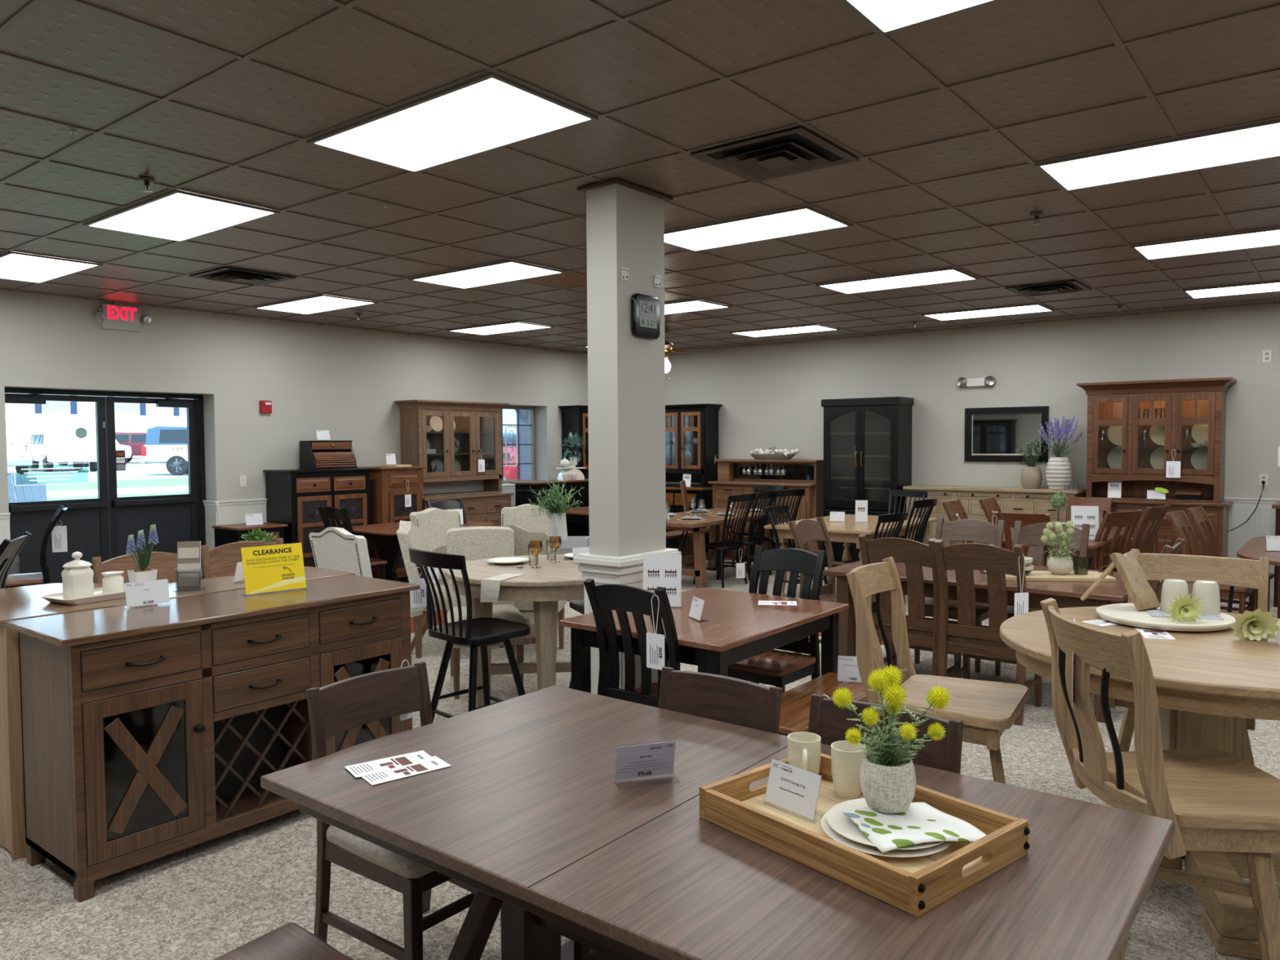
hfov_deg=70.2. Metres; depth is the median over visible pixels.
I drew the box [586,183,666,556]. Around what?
pillar
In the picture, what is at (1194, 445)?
cup
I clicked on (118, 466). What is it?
print
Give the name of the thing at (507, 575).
napkin
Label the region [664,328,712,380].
ceiling fan
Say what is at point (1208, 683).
round table
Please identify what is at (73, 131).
ceiling hook
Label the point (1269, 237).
recessed light
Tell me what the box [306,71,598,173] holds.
recessed light
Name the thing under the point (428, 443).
plate
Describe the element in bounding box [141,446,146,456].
tail light
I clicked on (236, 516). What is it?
trim
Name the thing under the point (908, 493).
dining chair
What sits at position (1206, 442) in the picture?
cup
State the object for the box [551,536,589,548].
marble tray
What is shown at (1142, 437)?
goblet
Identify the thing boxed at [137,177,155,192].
sprinkler head
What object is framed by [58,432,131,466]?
car
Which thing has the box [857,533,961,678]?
dining chair
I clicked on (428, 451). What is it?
butter dish
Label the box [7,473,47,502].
chair
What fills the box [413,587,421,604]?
print
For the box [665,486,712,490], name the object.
countertop
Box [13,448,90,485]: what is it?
decal
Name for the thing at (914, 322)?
sprinkler head
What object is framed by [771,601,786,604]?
photo
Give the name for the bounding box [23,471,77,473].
print
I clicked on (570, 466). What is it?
shelf
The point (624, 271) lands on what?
wall bracket
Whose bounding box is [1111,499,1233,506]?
countertop
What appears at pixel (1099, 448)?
shelf
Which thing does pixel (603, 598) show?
dining chair
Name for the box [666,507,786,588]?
table
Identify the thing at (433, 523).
upholstered chair
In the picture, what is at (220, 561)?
counter chair
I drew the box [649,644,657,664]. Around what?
print
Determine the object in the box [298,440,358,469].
bread box
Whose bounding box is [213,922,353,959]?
bench
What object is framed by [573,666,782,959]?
dining chair
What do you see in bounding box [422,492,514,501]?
countertop
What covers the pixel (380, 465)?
cutting board
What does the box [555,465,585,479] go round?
cake stand
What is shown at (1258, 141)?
recessed light
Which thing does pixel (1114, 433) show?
platter
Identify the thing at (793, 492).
dining chair
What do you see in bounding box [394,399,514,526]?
china hutch
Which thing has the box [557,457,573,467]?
teapot
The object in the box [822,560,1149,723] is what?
dining table
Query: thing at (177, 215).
recessed light
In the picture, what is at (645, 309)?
wall clock
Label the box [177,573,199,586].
photo
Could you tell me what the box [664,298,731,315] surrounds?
recessed light
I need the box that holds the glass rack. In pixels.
[733,462,813,479]
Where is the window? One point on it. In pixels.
(523, 417)
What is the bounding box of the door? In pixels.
[4,387,205,583]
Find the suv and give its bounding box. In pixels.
[139,426,188,475]
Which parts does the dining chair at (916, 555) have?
leg, leg, crest rail, rail, seat, leg, leg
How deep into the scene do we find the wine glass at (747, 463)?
12.70 m
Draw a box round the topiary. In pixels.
[1048,490,1068,524]
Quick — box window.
[501,405,536,484]
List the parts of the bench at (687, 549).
leg, seat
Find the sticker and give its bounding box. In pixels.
[115,450,125,470]
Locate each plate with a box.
[426,438,430,448]
[430,415,442,431]
[431,459,443,471]
[453,437,459,452]
[454,459,460,471]
[486,557,528,564]
[563,552,573,558]
[680,516,702,519]
[684,426,692,443]
[684,450,692,465]
[689,510,709,512]
[714,512,733,515]
[821,812,952,857]
[826,798,944,849]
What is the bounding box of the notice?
[1277,446,1279,466]
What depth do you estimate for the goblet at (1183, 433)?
9.52 m
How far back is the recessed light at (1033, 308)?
9.63 m
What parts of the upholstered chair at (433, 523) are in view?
backrest, seat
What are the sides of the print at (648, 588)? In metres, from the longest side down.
0.063 x 0.042 x 0.001 m
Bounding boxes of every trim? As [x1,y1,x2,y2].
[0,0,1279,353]
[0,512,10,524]
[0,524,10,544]
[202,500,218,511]
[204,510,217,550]
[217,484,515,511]
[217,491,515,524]
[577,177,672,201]
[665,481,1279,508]
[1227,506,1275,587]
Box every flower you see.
[1165,592,1205,621]
[1230,608,1279,640]
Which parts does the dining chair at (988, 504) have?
leg, crest rail, leg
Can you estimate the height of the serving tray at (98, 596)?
0.030 m
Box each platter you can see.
[1106,445,1121,468]
[1107,425,1122,445]
[1149,425,1164,445]
[1150,445,1164,469]
[1191,424,1208,444]
[1191,445,1208,469]
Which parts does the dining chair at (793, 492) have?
leg, leg, seat, leg, crest rail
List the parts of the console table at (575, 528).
door, panel, door, panel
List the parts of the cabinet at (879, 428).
drawer, door, shelf, shelf, shelf, crown, drawer, door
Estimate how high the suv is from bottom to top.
1.950 m
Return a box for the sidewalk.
[14,485,188,498]
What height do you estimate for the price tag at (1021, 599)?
0.375 m
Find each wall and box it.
[0,289,587,513]
[665,302,1279,498]
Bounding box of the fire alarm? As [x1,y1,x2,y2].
[259,400,271,413]
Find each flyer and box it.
[344,750,435,777]
[361,755,451,785]
[758,600,796,605]
[1081,618,1121,626]
[1134,626,1176,639]
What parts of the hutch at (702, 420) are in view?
drawer, door, door, door, drawer, frame, door, crown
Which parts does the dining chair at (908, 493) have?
crest rail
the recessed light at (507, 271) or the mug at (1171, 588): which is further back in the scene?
the recessed light at (507, 271)
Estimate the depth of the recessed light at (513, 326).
10.73 m
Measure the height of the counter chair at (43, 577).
1.178 m
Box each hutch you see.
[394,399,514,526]
[558,404,588,478]
[665,403,722,552]
[1076,377,1236,599]
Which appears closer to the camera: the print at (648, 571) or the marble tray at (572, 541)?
the print at (648, 571)
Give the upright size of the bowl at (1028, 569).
0.056 m
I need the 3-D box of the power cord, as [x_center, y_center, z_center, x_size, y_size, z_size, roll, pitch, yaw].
[6.205,0.325,9.393,0.389,0.641,0.057,1,3,29]
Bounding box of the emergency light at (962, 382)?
[957,376,995,387]
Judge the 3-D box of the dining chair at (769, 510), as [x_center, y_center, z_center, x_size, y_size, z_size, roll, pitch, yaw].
[1.643,0.762,9.591,0.579,0.961,0.480,2,3,38]
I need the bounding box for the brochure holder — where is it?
[173,541,202,591]
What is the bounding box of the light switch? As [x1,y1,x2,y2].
[240,475,246,486]
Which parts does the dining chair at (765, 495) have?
leg, leg, seat, leg, crest rail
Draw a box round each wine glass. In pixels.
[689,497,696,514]
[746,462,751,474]
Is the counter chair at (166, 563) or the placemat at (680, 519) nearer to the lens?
the counter chair at (166, 563)
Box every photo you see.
[177,546,199,558]
[177,564,199,571]
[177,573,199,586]
[378,756,412,768]
[393,764,428,775]
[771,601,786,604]
[1143,630,1166,635]
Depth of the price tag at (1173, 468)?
9.42 m
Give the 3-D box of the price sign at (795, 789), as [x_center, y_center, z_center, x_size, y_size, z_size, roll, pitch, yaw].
[0.369,0.731,2.164,0.061,0.108,0.156,-2,3,-40]
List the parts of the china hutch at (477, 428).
door, crown, frame, door, drawer, door, pane, door, door, panel, drawer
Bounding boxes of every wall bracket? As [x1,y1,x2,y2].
[621,266,629,280]
[653,274,662,288]
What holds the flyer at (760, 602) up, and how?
on the cafe table at (732, 628)
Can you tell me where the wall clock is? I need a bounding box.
[631,293,660,339]
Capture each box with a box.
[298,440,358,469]
[1175,488,1203,500]
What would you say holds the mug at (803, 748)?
on the serving tray at (915, 886)
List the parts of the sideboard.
leg, leg, drawer, door, handle, pane, handle, drawer, drawer, handle, handle, drawer, door, pane, handle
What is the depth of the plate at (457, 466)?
11.89 m
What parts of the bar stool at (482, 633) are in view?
crest rail, leg, leg, swivel plate, seat, leg, leg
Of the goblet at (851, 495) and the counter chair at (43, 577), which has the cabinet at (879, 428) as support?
the goblet at (851, 495)
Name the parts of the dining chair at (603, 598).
leg, crest rail, rail, seat, leg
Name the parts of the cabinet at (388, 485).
tin panel, tin panel, drawer, raised panel, door, tin panel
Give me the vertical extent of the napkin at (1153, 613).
0.009 m
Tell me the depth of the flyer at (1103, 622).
3.67 m
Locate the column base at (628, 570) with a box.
[573,547,680,694]
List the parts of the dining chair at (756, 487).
seat, crest rail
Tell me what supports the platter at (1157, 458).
on the china hutch at (1186, 402)
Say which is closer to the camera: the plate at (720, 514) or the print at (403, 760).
the print at (403, 760)
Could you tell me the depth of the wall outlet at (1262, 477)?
9.32 m
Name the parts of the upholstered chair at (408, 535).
backrest, leg, leg, seat frame, seat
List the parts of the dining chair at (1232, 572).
leg, post, crest rail, leg, post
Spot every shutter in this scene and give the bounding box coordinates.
[35,404,41,413]
[70,395,77,413]
[139,403,146,415]
[173,398,179,415]
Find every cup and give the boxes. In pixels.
[426,426,432,431]
[561,474,568,480]
[570,473,577,479]
[692,438,697,443]
[1191,443,1204,447]
[1204,440,1208,447]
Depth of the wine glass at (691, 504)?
11.20 m
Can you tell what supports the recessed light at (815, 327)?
in the ceiling
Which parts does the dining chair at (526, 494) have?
crest rail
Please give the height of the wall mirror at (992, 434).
0.650 m
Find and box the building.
[4,393,186,457]
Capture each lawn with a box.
[13,477,188,491]
[16,491,188,502]
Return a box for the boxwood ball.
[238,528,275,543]
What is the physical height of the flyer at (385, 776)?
0.002 m
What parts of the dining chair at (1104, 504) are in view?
leg, crest rail, seat, leg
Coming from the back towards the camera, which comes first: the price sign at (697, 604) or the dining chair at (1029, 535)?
the dining chair at (1029, 535)
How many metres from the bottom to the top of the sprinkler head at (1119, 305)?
0.060 m
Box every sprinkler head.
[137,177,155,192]
[355,313,362,319]
[911,321,918,327]
[1029,212,1044,225]
[1115,304,1124,311]
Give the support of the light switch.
attached to the wall at (345, 382)
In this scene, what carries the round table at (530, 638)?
on the floor
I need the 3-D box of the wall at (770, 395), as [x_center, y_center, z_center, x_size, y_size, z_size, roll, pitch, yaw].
[5.066,-0.329,10.571,13.573,3.009,0.360,2,3,38]
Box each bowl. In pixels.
[750,445,799,459]
[1023,556,1033,567]
[1025,564,1033,574]
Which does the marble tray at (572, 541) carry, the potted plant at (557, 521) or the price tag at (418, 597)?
the potted plant at (557, 521)
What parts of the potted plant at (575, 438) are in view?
pot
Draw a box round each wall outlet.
[1258,474,1267,485]
[1262,350,1271,362]
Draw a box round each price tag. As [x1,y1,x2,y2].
[51,520,67,552]
[400,659,411,720]
[404,480,411,506]
[410,566,426,608]
[428,544,438,582]
[478,449,484,471]
[646,594,664,670]
[736,548,745,577]
[1013,554,1028,616]
[1071,617,1075,707]
[1165,448,1180,477]
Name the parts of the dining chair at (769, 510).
crest rail, leg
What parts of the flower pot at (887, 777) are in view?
pot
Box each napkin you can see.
[483,573,524,581]
[692,508,706,511]
[841,802,986,853]
[1144,608,1223,620]
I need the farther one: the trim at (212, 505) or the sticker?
the trim at (212, 505)
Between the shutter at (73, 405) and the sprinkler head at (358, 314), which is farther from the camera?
the shutter at (73, 405)
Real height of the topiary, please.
0.407 m
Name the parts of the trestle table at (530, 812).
post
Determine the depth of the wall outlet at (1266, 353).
9.26 m
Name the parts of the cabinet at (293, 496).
tin panel, drawer, raised panel, tin panel, door, tin panel, drawer, raised panel, door, tin panel, tin panel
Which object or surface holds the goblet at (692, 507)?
on the table at (700, 557)
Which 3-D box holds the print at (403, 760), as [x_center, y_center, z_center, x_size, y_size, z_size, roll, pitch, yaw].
[-0.698,0.785,2.523,0.194,0.001,0.065,-2,3,-35]
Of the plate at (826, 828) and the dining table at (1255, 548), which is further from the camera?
the dining table at (1255, 548)
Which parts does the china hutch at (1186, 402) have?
door, door, drawer, raised panel, panel, door, frame, crown, raised panel, panel, door, drawer, door, panel, door, drawer, raised panel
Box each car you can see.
[6,440,32,474]
[25,431,97,471]
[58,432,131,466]
[115,431,146,462]
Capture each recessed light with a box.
[0,251,102,283]
[83,189,279,242]
[253,294,377,315]
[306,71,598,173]
[408,259,565,288]
[446,321,554,335]
[664,205,852,252]
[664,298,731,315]
[729,324,839,337]
[816,267,978,294]
[838,0,1003,36]
[921,303,1054,320]
[1035,119,1279,191]
[1130,227,1279,260]
[1182,280,1279,298]
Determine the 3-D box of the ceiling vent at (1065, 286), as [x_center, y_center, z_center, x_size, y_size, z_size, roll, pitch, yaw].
[3.653,-1.700,8.154,0.586,0.036,0.586,2,3,38]
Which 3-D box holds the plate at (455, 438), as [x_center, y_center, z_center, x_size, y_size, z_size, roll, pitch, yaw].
[-2.430,-0.458,11.817,0.054,0.206,0.210,2,3,39]
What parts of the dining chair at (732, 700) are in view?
leg, leg, crest rail, leg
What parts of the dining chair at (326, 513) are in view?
leg, crest rail, leg, seat, leg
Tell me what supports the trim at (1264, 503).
attached to the wall at (770, 395)
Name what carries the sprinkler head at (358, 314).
attached to the ceiling
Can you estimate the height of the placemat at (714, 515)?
0.006 m
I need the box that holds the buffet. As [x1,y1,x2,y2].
[902,484,1086,566]
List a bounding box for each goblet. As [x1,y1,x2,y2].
[430,464,436,471]
[454,441,461,453]
[528,540,542,568]
[548,536,561,562]
[688,499,696,515]
[697,501,705,516]
[848,488,855,499]
[1098,430,1106,447]
[1140,429,1149,447]
[1182,429,1191,447]
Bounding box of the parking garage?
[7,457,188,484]
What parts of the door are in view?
panel, panel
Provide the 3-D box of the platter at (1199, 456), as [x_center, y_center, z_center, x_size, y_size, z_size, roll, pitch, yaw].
[5.923,-0.218,9.517,0.290,0.284,0.067,1,3,37]
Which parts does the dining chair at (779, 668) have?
leg, seat, leg, crest rail, rail, leg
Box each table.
[0,566,355,860]
[212,521,287,547]
[260,685,1174,959]
[342,520,493,582]
[432,545,589,644]
[444,554,584,707]
[510,478,589,536]
[559,587,848,693]
[564,506,589,522]
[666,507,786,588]
[764,514,937,596]
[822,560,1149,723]
[972,525,1136,561]
[1000,606,1279,959]
[1236,535,1279,617]
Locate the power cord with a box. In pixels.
[1226,480,1265,532]
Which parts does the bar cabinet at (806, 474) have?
door, panel, drawer, drawer, door, panel, panel, door, drawer, panel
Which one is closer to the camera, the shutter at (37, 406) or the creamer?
the creamer
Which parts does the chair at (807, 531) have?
leg, crest rail, rail, leg, armrest, armrest, seat, leg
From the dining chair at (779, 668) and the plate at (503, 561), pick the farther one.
the plate at (503, 561)
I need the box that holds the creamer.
[101,571,124,594]
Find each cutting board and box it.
[379,464,411,466]
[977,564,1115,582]
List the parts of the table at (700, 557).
leg, leg, leg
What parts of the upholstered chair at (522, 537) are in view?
backrest, seat frame, seat, leg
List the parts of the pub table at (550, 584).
leg, leg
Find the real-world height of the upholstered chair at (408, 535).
1.036 m
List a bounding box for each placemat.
[675,518,706,521]
[685,511,713,514]
[710,514,739,516]
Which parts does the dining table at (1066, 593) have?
leg, leg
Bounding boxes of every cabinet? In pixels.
[262,467,373,567]
[358,466,425,579]
[708,458,823,555]
[821,396,914,567]
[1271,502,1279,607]
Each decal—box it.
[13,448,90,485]
[75,427,87,438]
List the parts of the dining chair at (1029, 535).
leg, leg, seat, crest rail, leg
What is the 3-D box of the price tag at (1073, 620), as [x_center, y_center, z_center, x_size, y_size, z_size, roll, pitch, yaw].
[1.286,0.539,2.704,0.006,0.260,0.075,1,3,25]
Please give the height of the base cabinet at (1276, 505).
1.000 m
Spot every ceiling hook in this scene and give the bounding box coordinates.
[68,128,77,140]
[383,204,389,213]
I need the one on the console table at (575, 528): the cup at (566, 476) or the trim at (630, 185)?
the cup at (566, 476)
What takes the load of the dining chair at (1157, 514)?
on the floor
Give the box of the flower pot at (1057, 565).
[1040,520,1076,574]
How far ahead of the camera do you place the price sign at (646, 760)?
2.39 m
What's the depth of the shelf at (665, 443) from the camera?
13.38 m
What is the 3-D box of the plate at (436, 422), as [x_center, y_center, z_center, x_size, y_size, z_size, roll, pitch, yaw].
[-2.592,-0.718,11.601,0.054,0.206,0.210,2,3,39]
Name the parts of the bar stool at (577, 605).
seat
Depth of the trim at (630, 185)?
4.81 m
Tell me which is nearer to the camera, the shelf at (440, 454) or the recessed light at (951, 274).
the recessed light at (951, 274)
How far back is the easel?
3.81 m
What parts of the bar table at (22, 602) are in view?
panel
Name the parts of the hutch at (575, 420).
crown, frame, door, pane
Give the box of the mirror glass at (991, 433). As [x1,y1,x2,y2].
[972,414,1039,453]
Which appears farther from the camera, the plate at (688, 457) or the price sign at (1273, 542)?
the plate at (688, 457)
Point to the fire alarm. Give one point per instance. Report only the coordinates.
(265, 406)
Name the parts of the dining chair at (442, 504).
leg, crest rail, leg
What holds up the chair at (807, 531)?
on the floor
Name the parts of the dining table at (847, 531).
leg, leg, leg, leg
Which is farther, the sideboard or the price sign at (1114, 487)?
the price sign at (1114, 487)
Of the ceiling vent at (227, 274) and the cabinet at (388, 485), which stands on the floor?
the cabinet at (388, 485)
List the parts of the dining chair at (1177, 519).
leg, crest rail, leg, seat, leg, leg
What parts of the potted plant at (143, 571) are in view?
pot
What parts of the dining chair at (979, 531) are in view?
leg, leg, seat, crest rail, leg, leg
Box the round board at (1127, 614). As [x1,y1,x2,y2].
[1096,603,1235,631]
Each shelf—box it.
[426,431,469,433]
[426,453,469,455]
[555,465,585,468]
[665,443,697,444]
[1093,473,1213,475]
[1098,448,1208,448]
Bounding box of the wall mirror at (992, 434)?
[964,405,1048,462]
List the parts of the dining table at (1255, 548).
leg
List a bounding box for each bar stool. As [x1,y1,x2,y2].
[408,547,530,721]
[568,533,666,688]
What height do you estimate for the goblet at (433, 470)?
0.150 m
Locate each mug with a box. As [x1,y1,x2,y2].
[787,732,821,774]
[831,740,870,799]
[1160,578,1188,612]
[1191,580,1220,614]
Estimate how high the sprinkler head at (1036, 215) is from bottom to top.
0.060 m
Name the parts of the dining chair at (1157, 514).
seat, leg, crest rail, leg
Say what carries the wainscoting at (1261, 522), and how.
attached to the wall at (770, 395)
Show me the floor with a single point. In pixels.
(206, 900)
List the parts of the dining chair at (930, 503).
crest rail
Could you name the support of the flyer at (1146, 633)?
on the round table at (1208, 683)
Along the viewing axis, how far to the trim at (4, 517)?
7.99 m
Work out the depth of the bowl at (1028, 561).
5.80 m
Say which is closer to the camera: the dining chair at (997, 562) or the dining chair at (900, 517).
the dining chair at (997, 562)
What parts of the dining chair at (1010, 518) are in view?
leg, crest rail, leg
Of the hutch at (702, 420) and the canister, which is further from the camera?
the hutch at (702, 420)
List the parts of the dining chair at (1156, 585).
leg, crest rail, leg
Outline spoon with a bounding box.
[504,565,524,568]
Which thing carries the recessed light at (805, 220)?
in the ceiling
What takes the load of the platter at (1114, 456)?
on the china hutch at (1186, 402)
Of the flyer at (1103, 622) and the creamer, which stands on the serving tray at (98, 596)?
the creamer
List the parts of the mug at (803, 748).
handle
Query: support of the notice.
attached to the wall at (770, 395)
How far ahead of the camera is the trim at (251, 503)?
9.78 m
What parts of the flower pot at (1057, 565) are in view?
pot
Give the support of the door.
in the wall at (345, 382)
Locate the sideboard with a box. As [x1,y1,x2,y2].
[4,574,419,902]
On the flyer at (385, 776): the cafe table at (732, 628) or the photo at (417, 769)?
the photo at (417, 769)
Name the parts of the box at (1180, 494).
lid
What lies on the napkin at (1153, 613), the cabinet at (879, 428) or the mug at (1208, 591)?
the mug at (1208, 591)
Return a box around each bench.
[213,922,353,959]
[666,529,709,566]
[778,672,883,736]
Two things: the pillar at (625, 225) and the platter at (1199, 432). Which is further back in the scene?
the platter at (1199, 432)
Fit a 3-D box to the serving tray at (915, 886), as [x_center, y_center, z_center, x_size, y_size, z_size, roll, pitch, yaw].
[0.487,0.765,2.057,0.410,0.072,0.611,-2,3,-39]
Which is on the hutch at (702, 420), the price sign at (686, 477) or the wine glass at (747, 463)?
the price sign at (686, 477)
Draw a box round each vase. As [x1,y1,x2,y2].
[1016,439,1045,488]
[1037,415,1082,489]
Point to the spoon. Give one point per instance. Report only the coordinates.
(518, 566)
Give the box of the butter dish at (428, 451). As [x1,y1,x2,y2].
[426,448,439,453]
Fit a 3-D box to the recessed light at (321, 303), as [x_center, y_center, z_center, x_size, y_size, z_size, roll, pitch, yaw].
[-3.161,-1.697,8.851,1.200,0.012,0.594,2,3,38]
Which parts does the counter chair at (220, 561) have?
leg, leg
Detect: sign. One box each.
[93,302,151,331]
[124,578,169,607]
[234,562,244,582]
[240,542,306,595]
[244,513,262,525]
[315,430,330,439]
[386,453,395,464]
[453,509,463,524]
[505,426,517,466]
[572,546,589,563]
[614,741,675,780]
[642,554,681,606]
[682,473,691,486]
[688,595,704,620]
[764,759,821,820]
[829,511,844,521]
[837,655,862,682]
[855,500,867,522]
[1071,505,1098,539]
[1107,480,1121,497]
[1146,487,1168,499]
[1266,535,1279,551]
[1275,626,1279,644]
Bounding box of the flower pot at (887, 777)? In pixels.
[831,663,951,813]
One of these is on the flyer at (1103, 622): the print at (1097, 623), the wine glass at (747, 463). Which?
the print at (1097, 623)
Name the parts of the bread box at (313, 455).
drawer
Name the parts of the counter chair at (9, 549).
leg, crest rail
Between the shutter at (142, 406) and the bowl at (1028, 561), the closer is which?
the bowl at (1028, 561)
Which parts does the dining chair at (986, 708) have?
post, crest rail, rail, post, seat, leg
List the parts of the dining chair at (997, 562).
leg, leg, rail, seat, crest rail, leg, leg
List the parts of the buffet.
door, drawer, panel, drawer, panel, door, drawer, door, drawer, drawer, drawer, drawer, drawer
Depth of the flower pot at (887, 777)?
2.04 m
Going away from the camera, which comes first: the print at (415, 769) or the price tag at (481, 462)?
the print at (415, 769)
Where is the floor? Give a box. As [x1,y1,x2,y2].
[0,559,1279,959]
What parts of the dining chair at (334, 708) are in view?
leg, crest rail, seat, leg, leg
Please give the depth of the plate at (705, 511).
11.39 m
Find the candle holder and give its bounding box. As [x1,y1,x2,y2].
[1072,556,1089,574]
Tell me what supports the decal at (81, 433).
attached to the door
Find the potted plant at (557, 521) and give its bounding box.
[524,476,582,539]
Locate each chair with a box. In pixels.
[0,531,31,588]
[4,506,67,587]
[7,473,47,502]
[92,551,177,583]
[200,537,283,578]
[306,662,477,959]
[308,527,423,657]
[316,505,387,579]
[396,520,448,651]
[408,507,461,617]
[425,498,466,524]
[445,526,526,698]
[499,524,566,648]
[501,503,550,534]
[515,490,551,506]
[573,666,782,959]
[583,578,679,707]
[693,493,755,588]
[718,490,777,581]
[727,545,826,693]
[731,484,784,564]
[750,488,804,575]
[764,505,827,584]
[787,516,880,656]
[808,693,963,773]
[840,511,907,613]
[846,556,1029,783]
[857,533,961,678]
[888,489,927,541]
[902,497,937,604]
[914,516,1004,672]
[934,539,1042,725]
[941,499,973,543]
[978,497,1047,566]
[993,511,1053,566]
[995,520,1089,675]
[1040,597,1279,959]
[1062,496,1112,559]
[1072,509,1142,571]
[1088,504,1169,570]
[1089,537,1185,697]
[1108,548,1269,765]
[1165,510,1255,613]
[1186,506,1274,611]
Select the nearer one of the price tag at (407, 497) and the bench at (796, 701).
the bench at (796, 701)
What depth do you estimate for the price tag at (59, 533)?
6.98 m
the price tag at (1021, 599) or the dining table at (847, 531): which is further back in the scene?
the dining table at (847, 531)
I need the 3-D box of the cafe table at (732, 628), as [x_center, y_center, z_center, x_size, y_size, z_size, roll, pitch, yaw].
[0.355,1.059,4.598,0.935,0.795,1.225,2,3,38]
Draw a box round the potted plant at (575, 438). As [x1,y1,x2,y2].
[559,431,587,465]
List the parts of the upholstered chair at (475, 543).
leg, leg, backrest, seat, seat frame, leg, leg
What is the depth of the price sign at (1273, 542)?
7.15 m
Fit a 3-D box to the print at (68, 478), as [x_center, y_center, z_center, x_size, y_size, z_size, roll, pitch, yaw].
[-5.521,-0.001,8.534,0.001,0.010,0.350,2,3,38]
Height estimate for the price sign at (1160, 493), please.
0.144 m
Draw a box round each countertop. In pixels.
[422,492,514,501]
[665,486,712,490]
[708,480,823,486]
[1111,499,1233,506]
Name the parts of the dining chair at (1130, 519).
leg, crest rail, leg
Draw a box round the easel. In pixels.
[1080,550,1159,611]
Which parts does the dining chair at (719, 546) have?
leg, leg, seat, crest rail, leg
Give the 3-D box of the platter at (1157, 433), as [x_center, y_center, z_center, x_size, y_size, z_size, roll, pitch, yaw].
[5.614,-0.510,9.746,0.290,0.284,0.067,1,3,37]
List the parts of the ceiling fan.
blade, globe, motor, blade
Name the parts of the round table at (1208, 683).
post, post, post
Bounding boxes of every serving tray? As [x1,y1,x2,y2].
[40,583,125,604]
[698,752,1030,916]
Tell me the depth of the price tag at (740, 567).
10.29 m
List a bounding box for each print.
[21,467,81,470]
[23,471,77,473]
[26,475,74,477]
[29,478,71,480]
[54,534,61,548]
[115,457,124,462]
[116,464,124,469]
[349,754,424,774]
[364,760,439,782]
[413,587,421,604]
[617,758,671,773]
[647,568,659,577]
[647,586,655,592]
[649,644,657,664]
[665,568,676,577]
[665,586,676,595]
[1017,600,1023,615]
[1088,621,1105,625]
[1144,628,1167,638]
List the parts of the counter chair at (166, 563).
leg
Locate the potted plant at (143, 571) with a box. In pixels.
[125,524,158,582]
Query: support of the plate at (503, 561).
on the pub table at (550, 584)
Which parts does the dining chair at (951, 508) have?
leg, crest rail, leg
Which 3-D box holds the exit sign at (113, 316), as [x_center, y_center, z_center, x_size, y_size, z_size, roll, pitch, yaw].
[-4.947,-1.562,8.696,0.078,0.258,0.514,2,3,38]
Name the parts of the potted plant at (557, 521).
handle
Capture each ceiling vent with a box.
[188,266,296,286]
[689,126,859,182]
[1004,280,1091,296]
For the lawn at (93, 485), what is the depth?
29.83 m
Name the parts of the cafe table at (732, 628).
leg, leg, leg, leg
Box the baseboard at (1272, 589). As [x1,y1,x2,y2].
[1248,587,1274,599]
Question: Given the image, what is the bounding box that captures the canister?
[61,551,93,599]
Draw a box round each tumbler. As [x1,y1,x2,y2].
[527,543,538,564]
[546,539,556,559]
[1155,408,1162,417]
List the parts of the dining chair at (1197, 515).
leg, crest rail, leg, leg, leg, seat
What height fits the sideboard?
0.965 m
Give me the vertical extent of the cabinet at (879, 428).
2.185 m
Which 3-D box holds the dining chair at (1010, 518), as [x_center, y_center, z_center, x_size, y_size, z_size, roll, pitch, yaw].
[3.435,0.781,8.031,0.470,1.028,0.627,2,3,38]
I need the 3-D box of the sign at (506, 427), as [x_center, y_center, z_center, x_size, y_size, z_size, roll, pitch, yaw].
[-1.846,-0.485,13.087,0.018,0.577,0.238,2,3,38]
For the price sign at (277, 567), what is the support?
on the sideboard
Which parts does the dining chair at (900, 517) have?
seat, crest rail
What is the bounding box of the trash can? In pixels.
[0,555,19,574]
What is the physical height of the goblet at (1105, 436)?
0.190 m
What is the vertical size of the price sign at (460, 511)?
0.174 m
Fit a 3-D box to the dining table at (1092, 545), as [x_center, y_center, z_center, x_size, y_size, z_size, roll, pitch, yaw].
[4.005,0.882,8.697,1.000,0.760,2.000,2,3,38]
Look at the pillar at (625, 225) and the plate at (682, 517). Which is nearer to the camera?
the pillar at (625, 225)
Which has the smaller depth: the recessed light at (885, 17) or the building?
the recessed light at (885, 17)
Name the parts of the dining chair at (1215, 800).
post, crest rail, rail, leg, post, seat, swivel plate, leg, leg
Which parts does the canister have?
lid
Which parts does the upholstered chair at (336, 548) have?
nailhead trim, backrest, seat, seat frame, leg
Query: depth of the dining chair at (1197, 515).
8.21 m
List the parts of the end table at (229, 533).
drawer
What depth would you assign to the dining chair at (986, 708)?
3.65 m
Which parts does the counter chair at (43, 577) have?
seat, leg, leg, crest rail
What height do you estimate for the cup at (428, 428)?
0.075 m
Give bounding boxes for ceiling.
[0,0,1279,353]

